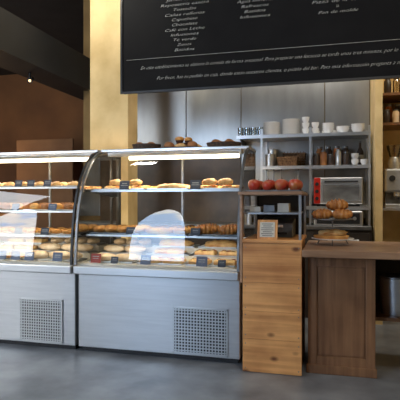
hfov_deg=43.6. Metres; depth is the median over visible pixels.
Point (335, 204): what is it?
croissant
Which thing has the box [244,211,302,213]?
shelf
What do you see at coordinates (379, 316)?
shelf
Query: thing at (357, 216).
toaster oven
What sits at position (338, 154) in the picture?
jar
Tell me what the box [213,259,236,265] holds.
slice
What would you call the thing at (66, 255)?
loaf
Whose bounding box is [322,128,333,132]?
bowl
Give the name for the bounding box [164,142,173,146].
bread roll
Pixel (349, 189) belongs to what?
toaster oven
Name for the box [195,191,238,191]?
shelf
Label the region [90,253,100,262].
price tag
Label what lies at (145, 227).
pastry
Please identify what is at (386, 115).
jar
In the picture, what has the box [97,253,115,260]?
loaf
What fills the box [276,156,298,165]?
wicker basket
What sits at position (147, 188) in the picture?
serving tray
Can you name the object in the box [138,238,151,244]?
loaf
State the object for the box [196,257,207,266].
price tag
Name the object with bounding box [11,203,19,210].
price tag
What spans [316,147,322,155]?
jar
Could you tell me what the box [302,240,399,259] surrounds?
countertop
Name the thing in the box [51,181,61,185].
pastry
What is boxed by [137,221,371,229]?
countertop
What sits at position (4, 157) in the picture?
lamp
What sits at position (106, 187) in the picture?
pizza slice
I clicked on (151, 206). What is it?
wall tiling
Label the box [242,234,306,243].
countertop
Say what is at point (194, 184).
price tag
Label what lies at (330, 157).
jar
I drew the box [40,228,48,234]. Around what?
price tag
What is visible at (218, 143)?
serving tray
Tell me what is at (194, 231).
price tag
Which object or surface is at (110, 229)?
pastry
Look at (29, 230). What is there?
pastry
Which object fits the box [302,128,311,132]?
coffee cup
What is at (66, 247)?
loaf
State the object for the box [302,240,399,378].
counter
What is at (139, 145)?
bread basket
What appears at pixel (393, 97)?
shelf
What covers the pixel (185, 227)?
bun
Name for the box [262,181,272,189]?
apple
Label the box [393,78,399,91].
jar
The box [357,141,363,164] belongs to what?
bottle
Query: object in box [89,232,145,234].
serving tray
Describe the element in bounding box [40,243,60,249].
loaf
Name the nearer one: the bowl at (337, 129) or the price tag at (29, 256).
the price tag at (29, 256)
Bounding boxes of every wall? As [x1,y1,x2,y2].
[0,74,82,212]
[83,0,369,223]
[383,78,399,241]
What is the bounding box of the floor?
[0,318,399,399]
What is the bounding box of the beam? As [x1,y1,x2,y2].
[0,7,89,99]
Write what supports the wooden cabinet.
on the floor
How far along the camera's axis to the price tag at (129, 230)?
3.94 m
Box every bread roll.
[0,202,10,208]
[23,202,30,208]
[41,202,49,208]
[64,202,73,208]
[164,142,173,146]
[187,141,197,145]
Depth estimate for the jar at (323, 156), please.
5.24 m
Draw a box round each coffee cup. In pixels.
[302,117,309,122]
[302,122,308,127]
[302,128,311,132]
[312,122,318,127]
[312,128,318,132]
[351,153,358,158]
[351,159,358,164]
[360,159,367,164]
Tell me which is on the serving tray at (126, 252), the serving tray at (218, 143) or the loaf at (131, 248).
the loaf at (131, 248)
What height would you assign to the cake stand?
0.197 m
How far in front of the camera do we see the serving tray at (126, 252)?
4.18 m
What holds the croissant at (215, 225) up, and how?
on the serving tray at (217, 233)
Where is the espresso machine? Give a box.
[383,168,399,207]
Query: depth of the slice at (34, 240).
4.59 m
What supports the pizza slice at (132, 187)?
on the serving tray at (140, 188)
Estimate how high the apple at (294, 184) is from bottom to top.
0.096 m
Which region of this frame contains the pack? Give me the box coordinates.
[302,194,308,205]
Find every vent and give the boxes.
[19,298,62,342]
[173,306,227,356]
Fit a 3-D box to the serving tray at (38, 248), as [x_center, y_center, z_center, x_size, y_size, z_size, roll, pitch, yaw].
[-1.647,0.444,4.500,0.390,0.012,0.150,0,0,15]
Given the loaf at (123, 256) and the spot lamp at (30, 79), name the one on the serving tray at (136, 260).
the loaf at (123, 256)
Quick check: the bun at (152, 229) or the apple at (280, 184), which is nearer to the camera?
the apple at (280, 184)
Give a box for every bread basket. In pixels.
[132,143,160,148]
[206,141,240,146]
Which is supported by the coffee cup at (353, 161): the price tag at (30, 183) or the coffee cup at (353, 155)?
the coffee cup at (353, 155)
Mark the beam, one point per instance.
(25, 49)
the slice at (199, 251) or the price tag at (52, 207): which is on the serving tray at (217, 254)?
the slice at (199, 251)
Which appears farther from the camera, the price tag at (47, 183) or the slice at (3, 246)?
the slice at (3, 246)
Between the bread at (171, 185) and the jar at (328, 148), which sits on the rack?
the jar at (328, 148)
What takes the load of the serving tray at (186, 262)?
on the display case at (172, 311)
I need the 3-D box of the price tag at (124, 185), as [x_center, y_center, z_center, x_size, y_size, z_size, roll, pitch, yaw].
[-0.610,-0.118,4.040,0.085,0.075,0.026,0,0,15]
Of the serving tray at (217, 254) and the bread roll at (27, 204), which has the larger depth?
the bread roll at (27, 204)
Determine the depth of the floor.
3.36 m
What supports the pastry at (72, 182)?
on the serving tray at (56, 185)
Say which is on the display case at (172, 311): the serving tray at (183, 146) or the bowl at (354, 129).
the serving tray at (183, 146)
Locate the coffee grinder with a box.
[387,145,399,168]
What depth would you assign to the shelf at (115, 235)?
3.87 m
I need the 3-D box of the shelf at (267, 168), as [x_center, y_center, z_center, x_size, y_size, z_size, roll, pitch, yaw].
[1.243,-0.350,5.413,1.120,0.020,0.440,0,0,15]
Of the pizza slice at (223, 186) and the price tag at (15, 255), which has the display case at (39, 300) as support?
the price tag at (15, 255)
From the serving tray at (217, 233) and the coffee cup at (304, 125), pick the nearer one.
the serving tray at (217, 233)
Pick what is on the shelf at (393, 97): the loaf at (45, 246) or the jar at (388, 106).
the jar at (388, 106)
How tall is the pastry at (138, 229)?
0.058 m
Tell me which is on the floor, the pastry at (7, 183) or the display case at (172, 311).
the display case at (172, 311)
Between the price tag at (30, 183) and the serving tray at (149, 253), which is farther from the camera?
the price tag at (30, 183)
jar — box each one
[313,153,319,164]
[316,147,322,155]
[320,150,326,164]
[325,146,331,164]
[328,154,333,164]
[333,146,339,164]
[335,149,341,164]
[342,146,348,164]
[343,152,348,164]
[383,109,389,122]
[384,79,390,92]
[386,104,391,121]
[392,109,398,121]
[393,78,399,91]
[394,104,399,121]
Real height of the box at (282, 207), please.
0.064 m
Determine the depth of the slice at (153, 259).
3.91 m
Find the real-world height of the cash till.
0.133 m
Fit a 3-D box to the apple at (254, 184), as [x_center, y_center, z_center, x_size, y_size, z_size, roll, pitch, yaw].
[0.388,-0.111,3.571,0.091,0.096,0.091,0,0,15]
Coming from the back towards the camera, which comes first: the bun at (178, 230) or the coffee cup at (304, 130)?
the coffee cup at (304, 130)
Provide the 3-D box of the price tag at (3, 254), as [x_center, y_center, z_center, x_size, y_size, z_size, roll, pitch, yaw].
[-1.655,0.462,4.180,0.085,0.075,0.026,0,0,15]
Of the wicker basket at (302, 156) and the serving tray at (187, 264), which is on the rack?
the wicker basket at (302, 156)
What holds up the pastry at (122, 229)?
on the serving tray at (89, 232)
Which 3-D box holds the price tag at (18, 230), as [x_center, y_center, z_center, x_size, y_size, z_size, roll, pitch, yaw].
[-1.519,0.260,4.184,0.075,0.060,0.026,0,0,15]
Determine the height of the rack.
1.019 m
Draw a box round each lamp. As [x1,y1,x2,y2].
[0,153,92,162]
[27,73,33,82]
[108,149,242,159]
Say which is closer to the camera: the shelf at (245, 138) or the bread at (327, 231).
the bread at (327, 231)
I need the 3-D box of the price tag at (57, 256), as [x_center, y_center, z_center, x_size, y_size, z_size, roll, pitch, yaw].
[-1.152,0.462,4.045,0.085,0.075,0.026,0,0,15]
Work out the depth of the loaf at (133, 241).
4.33 m
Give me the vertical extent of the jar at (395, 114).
0.140 m
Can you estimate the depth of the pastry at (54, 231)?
4.15 m
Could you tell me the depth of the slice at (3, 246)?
4.47 m
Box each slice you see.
[0,244,17,248]
[6,252,24,257]
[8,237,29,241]
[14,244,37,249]
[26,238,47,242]
[104,186,118,188]
[130,186,149,188]
[140,256,163,262]
[162,257,185,263]
[188,258,211,264]
[194,249,217,254]
[201,185,217,187]
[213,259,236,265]
[219,250,236,255]
[221,185,239,187]
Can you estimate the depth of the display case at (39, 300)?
4.06 m
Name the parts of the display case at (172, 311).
edge trim, glass, post, panel, edge trim, glass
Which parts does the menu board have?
frame, frame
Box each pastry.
[0,228,7,232]
[4,182,14,185]
[27,229,37,232]
[34,182,43,185]
[50,229,60,233]
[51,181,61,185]
[62,229,70,233]
[68,181,77,184]
[93,225,106,232]
[104,225,118,232]
[109,179,120,184]
[117,226,129,232]
[130,179,142,184]
[133,226,143,232]
[141,225,149,231]
[175,143,185,146]
[202,178,216,184]
[218,178,232,184]
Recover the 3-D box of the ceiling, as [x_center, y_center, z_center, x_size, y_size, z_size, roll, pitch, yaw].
[-2.072,-2.650,4.438,9.900,0.100,10.700,0,0,15]
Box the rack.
[236,125,370,225]
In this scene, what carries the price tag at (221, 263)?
on the display case at (172, 311)
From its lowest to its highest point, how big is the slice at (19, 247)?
0.044 m
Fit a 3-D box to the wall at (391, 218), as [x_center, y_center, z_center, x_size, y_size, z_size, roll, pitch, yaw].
[2.540,-0.700,5.321,1.248,3.800,0.007,0,0,15]
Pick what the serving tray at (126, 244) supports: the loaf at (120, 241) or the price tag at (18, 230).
the loaf at (120, 241)
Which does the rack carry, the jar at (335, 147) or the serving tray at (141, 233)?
the jar at (335, 147)
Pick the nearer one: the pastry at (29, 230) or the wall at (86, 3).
the pastry at (29, 230)
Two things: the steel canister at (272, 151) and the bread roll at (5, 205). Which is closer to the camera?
the bread roll at (5, 205)
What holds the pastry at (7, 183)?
on the serving tray
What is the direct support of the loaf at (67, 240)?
on the serving tray
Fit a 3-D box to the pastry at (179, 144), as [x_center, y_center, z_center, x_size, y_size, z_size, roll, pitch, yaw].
[-0.167,-0.465,4.288,0.107,0.045,0.078,0,0,20]
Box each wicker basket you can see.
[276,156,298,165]
[283,151,306,165]
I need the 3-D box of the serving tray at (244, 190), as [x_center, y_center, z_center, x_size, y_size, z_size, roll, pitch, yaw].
[0.542,-0.065,3.628,0.390,0.012,0.310,0,0,15]
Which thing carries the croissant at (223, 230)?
on the serving tray at (217, 233)
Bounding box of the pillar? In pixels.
[90,0,136,239]
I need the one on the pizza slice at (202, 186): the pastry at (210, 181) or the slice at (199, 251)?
the pastry at (210, 181)
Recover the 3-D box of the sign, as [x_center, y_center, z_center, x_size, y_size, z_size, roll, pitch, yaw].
[0.477,0.207,3.521,0.140,0.134,0.078,0,0,15]
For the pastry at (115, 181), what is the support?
on the pizza slice at (106, 187)
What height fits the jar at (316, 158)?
0.130 m
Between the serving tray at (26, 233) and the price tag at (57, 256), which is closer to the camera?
the price tag at (57, 256)
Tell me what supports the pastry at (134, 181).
on the pizza slice at (132, 187)
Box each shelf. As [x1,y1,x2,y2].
[112,234,229,236]
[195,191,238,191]
[239,135,367,141]
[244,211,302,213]
[267,168,367,169]
[375,303,399,321]
[383,92,399,209]
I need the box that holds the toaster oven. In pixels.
[314,177,362,205]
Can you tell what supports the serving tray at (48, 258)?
on the display case at (39, 300)
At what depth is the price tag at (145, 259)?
3.85 m
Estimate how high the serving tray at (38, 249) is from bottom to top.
0.012 m
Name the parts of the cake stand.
plate, plate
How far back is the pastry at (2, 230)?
4.30 m
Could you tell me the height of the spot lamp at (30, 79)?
0.127 m
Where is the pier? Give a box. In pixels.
[370,79,382,324]
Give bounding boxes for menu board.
[120,0,399,93]
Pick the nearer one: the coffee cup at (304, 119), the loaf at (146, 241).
the loaf at (146, 241)
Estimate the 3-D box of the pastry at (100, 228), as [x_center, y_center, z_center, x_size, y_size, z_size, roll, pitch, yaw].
[-0.814,0.240,4.141,0.104,0.060,0.179,0,0,16]
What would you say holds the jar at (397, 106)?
on the shelf at (393, 97)
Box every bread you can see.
[154,247,185,253]
[156,183,185,187]
[159,239,193,245]
[204,240,236,247]
[318,229,347,234]
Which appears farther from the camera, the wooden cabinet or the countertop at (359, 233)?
the countertop at (359, 233)
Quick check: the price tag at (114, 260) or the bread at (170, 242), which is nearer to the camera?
the price tag at (114, 260)
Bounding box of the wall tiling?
[137,158,240,221]
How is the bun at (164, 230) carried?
on the serving tray at (141, 233)
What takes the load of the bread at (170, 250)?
on the serving tray at (149, 253)
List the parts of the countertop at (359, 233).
door, door, door, door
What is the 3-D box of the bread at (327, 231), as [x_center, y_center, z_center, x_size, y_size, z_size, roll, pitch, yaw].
[0.991,0.237,3.731,0.219,0.044,0.126,0,0,9]
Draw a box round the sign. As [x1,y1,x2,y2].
[257,220,277,238]
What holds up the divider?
on the floor
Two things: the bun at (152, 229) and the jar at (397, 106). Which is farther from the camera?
the jar at (397, 106)
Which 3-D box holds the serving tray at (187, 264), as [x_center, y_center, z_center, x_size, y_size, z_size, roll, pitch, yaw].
[0.097,0.493,3.841,0.380,0.012,0.190,0,0,15]
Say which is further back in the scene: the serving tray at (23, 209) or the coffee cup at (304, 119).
the coffee cup at (304, 119)
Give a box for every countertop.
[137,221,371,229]
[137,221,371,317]
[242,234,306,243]
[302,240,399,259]
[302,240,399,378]
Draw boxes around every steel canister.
[265,153,274,165]
[267,148,278,165]
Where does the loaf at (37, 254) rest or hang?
on the serving tray at (48, 258)
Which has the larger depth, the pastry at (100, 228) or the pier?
the pier
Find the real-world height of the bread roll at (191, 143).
0.061 m
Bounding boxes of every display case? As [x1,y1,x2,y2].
[0,150,100,348]
[73,145,255,362]
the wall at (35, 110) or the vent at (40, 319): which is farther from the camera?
the wall at (35, 110)
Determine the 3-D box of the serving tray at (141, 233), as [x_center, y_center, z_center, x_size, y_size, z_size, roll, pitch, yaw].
[-0.222,0.269,4.138,0.370,0.012,0.500,0,0,15]
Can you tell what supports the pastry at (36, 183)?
on the serving tray at (56, 185)
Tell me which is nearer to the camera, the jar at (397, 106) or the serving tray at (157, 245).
the serving tray at (157, 245)
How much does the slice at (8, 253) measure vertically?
0.044 m
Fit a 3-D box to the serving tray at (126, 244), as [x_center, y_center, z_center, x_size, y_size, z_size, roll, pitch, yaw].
[-0.593,0.394,4.396,0.380,0.012,0.175,0,0,15]
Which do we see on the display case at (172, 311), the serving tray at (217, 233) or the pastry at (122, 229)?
the serving tray at (217, 233)
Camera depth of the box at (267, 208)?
3.60 m
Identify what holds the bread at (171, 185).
on the serving tray at (147, 188)
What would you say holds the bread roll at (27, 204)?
on the serving tray
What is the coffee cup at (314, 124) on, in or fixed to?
on the coffee cup at (314, 130)
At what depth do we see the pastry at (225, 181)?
3.93 m
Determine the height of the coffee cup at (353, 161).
0.060 m
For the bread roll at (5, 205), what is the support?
on the serving tray
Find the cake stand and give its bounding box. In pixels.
[311,218,353,245]
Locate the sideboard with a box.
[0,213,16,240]
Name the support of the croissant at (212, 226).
on the serving tray at (217, 233)
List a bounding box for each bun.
[30,203,40,208]
[55,203,62,208]
[146,226,158,233]
[159,226,171,233]
[173,227,185,233]
[181,226,189,233]
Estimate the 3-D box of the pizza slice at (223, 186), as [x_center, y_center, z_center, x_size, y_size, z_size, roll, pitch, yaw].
[0.237,-0.102,3.937,0.162,0.034,0.148,0,0,14]
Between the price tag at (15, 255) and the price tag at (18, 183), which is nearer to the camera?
the price tag at (15, 255)
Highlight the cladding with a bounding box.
[137,80,368,217]
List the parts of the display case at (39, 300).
panel, glass, edge trim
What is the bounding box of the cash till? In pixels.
[262,218,295,237]
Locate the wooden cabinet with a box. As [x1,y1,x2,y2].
[238,191,307,375]
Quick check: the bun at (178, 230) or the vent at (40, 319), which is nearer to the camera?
the bun at (178, 230)
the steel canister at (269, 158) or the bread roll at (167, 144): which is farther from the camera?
the steel canister at (269, 158)
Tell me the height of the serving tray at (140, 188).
0.012 m
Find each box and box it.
[250,206,262,211]
[264,205,276,211]
[278,203,289,211]
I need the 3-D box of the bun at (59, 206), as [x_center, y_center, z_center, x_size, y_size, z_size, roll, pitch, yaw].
[-1.198,0.055,4.219,0.092,0.060,0.090,0,0,10]
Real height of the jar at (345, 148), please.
0.220 m
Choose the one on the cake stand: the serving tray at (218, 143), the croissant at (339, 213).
the croissant at (339, 213)
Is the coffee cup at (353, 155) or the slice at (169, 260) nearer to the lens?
the slice at (169, 260)
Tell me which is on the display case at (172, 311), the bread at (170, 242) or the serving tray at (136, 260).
the serving tray at (136, 260)
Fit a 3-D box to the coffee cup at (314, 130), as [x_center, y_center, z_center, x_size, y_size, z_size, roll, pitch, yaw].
[1.223,-0.726,5.287,0.089,0.060,0.080,0,0,-37]
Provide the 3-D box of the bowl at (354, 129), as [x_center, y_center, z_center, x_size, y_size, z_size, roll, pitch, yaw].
[1.645,-0.723,5.212,0.140,0.055,0.140,0,0,15]
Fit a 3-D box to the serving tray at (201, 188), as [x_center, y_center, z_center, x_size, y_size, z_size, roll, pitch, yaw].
[0.170,-0.086,4.075,0.380,0.012,0.440,0,0,15]
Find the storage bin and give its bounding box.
[377,273,399,315]
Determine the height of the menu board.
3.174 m
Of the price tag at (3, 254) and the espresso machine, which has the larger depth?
the espresso machine
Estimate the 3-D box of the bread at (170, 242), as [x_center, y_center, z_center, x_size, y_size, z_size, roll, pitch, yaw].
[-0.199,0.363,4.288,0.317,0.063,0.182,0,0,15]
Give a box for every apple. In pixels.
[248,179,260,189]
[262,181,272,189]
[275,177,287,189]
[288,177,300,189]
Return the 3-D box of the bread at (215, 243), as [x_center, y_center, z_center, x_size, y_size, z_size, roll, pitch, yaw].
[0.192,0.363,4.183,0.317,0.063,0.182,0,0,15]
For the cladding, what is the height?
1.900 m
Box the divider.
[17,138,73,241]
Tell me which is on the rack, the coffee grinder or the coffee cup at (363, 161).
the coffee cup at (363, 161)
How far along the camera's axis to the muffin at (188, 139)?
4.31 m
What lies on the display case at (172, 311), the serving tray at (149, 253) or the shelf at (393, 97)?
the serving tray at (149, 253)
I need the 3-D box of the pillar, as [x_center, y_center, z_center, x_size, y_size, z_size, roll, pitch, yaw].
[-0.919,-0.700,5.350,0.435,3.800,0.260,0,0,15]
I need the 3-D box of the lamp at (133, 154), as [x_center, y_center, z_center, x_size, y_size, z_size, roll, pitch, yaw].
[-0.223,-0.378,4.224,1.179,0.066,0.075,0,0,15]
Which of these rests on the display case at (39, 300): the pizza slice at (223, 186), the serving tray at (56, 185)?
the serving tray at (56, 185)
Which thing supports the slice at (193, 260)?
on the serving tray at (187, 264)
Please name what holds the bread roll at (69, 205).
on the serving tray at (23, 209)
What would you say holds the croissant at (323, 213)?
on the cake stand
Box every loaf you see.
[30,250,49,257]
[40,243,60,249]
[49,251,69,258]
[51,237,64,242]
[61,243,70,250]
[65,237,70,242]
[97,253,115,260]
[104,245,124,251]
[114,238,126,244]
[115,253,137,261]
[124,245,145,252]
[126,238,138,244]
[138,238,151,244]
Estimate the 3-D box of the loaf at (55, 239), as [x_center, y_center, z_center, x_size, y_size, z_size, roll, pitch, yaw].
[-1.296,0.366,4.581,0.097,0.057,0.170,0,0,15]
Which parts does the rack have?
post, post, post, post, post, post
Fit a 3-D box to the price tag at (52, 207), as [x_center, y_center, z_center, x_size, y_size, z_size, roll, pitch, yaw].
[-1.221,0.059,4.137,0.075,0.060,0.026,0,0,15]
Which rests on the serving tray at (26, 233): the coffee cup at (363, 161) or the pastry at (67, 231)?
the pastry at (67, 231)
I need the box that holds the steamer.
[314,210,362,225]
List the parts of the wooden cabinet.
trim, post, panel, post, post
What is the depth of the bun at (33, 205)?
4.25 m
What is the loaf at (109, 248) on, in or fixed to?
on the serving tray at (126, 252)
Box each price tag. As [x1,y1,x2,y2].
[0,251,6,259]
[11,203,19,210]
[11,251,20,259]
[14,180,22,186]
[14,227,22,234]
[24,251,33,260]
[27,180,34,186]
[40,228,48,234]
[43,180,51,186]
[48,204,56,210]
[52,252,62,261]
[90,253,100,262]
[111,257,117,263]
[119,181,129,189]
[126,227,135,234]
[140,255,150,264]
[190,180,200,189]
[190,228,199,235]
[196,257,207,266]
[218,260,225,267]
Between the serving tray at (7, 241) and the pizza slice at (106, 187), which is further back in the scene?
the serving tray at (7, 241)
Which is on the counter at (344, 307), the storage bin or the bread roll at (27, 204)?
the storage bin
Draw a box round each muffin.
[175,137,183,143]
[184,137,191,143]
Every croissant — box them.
[195,224,213,233]
[203,224,216,233]
[207,223,219,232]
[218,225,236,234]
[311,208,331,218]
[326,198,347,209]
[332,208,352,218]
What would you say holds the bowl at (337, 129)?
on the rack
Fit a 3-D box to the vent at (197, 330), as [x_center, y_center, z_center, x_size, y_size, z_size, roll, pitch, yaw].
[-0.001,0.973,3.699,0.422,0.345,0.010,0,0,15]
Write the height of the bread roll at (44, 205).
0.063 m
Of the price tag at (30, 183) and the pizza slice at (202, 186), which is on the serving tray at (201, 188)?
the pizza slice at (202, 186)
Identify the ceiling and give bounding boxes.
[0,0,82,74]
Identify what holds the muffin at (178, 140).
on the serving tray at (183, 146)
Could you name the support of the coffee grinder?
on the espresso machine
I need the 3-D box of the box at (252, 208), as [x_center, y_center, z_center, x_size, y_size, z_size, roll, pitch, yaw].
[0.416,0.068,3.678,0.080,0.040,0.120,0,0,15]
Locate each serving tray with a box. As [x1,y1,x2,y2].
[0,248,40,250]
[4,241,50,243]
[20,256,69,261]
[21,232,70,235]
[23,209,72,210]
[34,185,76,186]
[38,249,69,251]
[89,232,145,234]
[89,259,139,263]
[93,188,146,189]
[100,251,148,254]
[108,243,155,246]
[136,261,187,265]
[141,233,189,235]
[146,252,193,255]
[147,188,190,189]
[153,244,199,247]
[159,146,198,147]
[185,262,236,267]
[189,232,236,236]
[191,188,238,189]
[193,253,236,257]
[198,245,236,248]
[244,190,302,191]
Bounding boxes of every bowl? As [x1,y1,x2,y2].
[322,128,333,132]
[336,128,349,131]
[351,127,364,131]
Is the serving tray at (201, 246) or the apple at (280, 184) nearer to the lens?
the apple at (280, 184)

